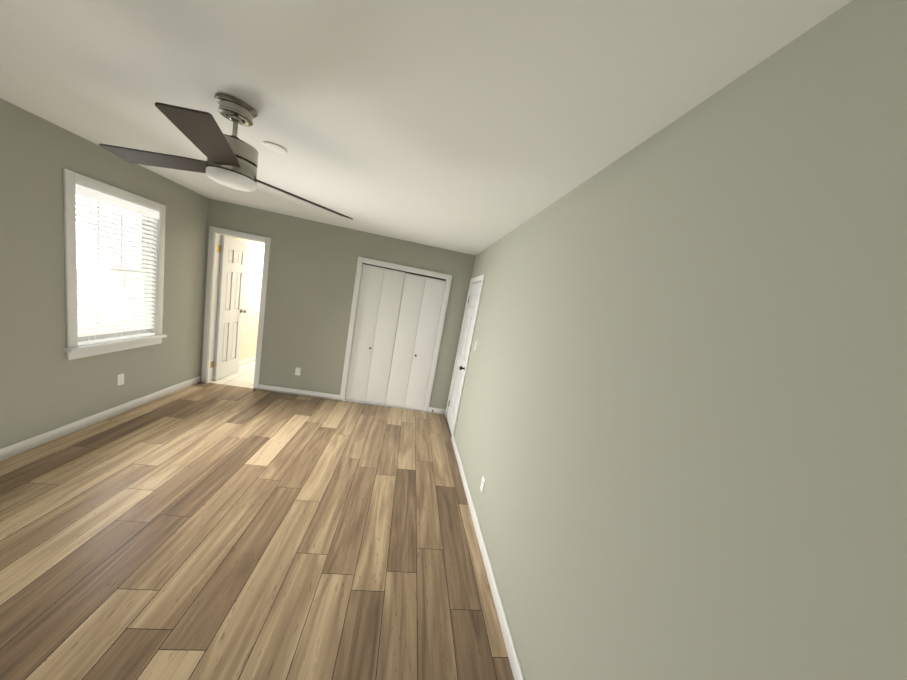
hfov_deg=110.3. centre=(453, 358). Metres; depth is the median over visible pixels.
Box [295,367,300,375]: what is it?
outlet
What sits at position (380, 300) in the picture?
bifold closet door
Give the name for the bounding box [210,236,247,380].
bathroom door
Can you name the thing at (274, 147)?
ceiling detector
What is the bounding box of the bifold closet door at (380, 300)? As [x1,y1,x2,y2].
[345,263,445,409]
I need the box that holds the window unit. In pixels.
[63,168,165,347]
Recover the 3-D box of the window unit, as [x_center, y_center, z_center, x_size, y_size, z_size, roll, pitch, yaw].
[-3.196,-0.855,2.987,0.143,1.425,1.000,9,10,-9]
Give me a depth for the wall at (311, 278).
4.42 m
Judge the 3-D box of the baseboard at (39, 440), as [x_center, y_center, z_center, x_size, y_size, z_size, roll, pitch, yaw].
[-3.198,0.822,1.640,0.014,0.090,5.700,9,10,-9]
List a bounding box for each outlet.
[117,373,123,385]
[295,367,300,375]
[480,476,484,492]
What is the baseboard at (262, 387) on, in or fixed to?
attached to the wall at (311, 278)
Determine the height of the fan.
0.371 m
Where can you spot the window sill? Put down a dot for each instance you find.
(87, 350)
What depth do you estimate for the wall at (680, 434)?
0.79 m
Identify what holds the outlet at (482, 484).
attached to the wall at (680, 434)
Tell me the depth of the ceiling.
1.22 m
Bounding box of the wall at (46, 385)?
[0,98,264,448]
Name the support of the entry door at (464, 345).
in the wall at (680, 434)
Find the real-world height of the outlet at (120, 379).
0.115 m
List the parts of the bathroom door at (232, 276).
bathroom door hinges, knob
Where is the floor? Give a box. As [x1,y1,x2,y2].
[0,361,513,679]
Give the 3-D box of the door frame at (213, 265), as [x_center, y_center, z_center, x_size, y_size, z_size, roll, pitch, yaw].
[-2.981,-0.646,4.368,0.743,2.111,0.154,9,10,-9]
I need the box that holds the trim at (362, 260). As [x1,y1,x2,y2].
[339,256,451,412]
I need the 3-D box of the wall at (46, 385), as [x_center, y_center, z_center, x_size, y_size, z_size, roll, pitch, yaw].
[-3.203,-0.566,2.663,0.120,2.440,8.460,9,10,-9]
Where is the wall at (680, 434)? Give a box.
[454,0,906,679]
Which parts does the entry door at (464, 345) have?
knob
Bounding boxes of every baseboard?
[0,376,200,460]
[239,355,255,365]
[258,384,339,400]
[428,407,445,414]
[452,435,524,679]
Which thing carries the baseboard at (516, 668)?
attached to the wall at (680, 434)
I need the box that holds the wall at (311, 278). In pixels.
[200,199,474,408]
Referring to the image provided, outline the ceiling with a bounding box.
[0,0,851,255]
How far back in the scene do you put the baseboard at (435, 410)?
4.92 m
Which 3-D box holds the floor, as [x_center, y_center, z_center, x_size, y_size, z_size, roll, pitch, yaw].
[-1.708,0.848,3.576,3.760,0.060,9.340,9,10,-9]
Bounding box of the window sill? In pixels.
[64,334,166,359]
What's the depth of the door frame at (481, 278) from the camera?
3.99 m
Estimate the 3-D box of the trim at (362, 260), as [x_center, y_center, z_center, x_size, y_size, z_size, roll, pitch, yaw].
[-0.865,-0.300,4.691,1.334,2.103,0.138,9,10,-9]
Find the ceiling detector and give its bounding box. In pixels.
[262,141,286,153]
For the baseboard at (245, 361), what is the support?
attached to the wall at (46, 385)
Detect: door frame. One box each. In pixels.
[201,226,270,389]
[445,274,484,440]
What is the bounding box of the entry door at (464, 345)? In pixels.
[447,282,481,434]
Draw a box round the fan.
[99,94,352,219]

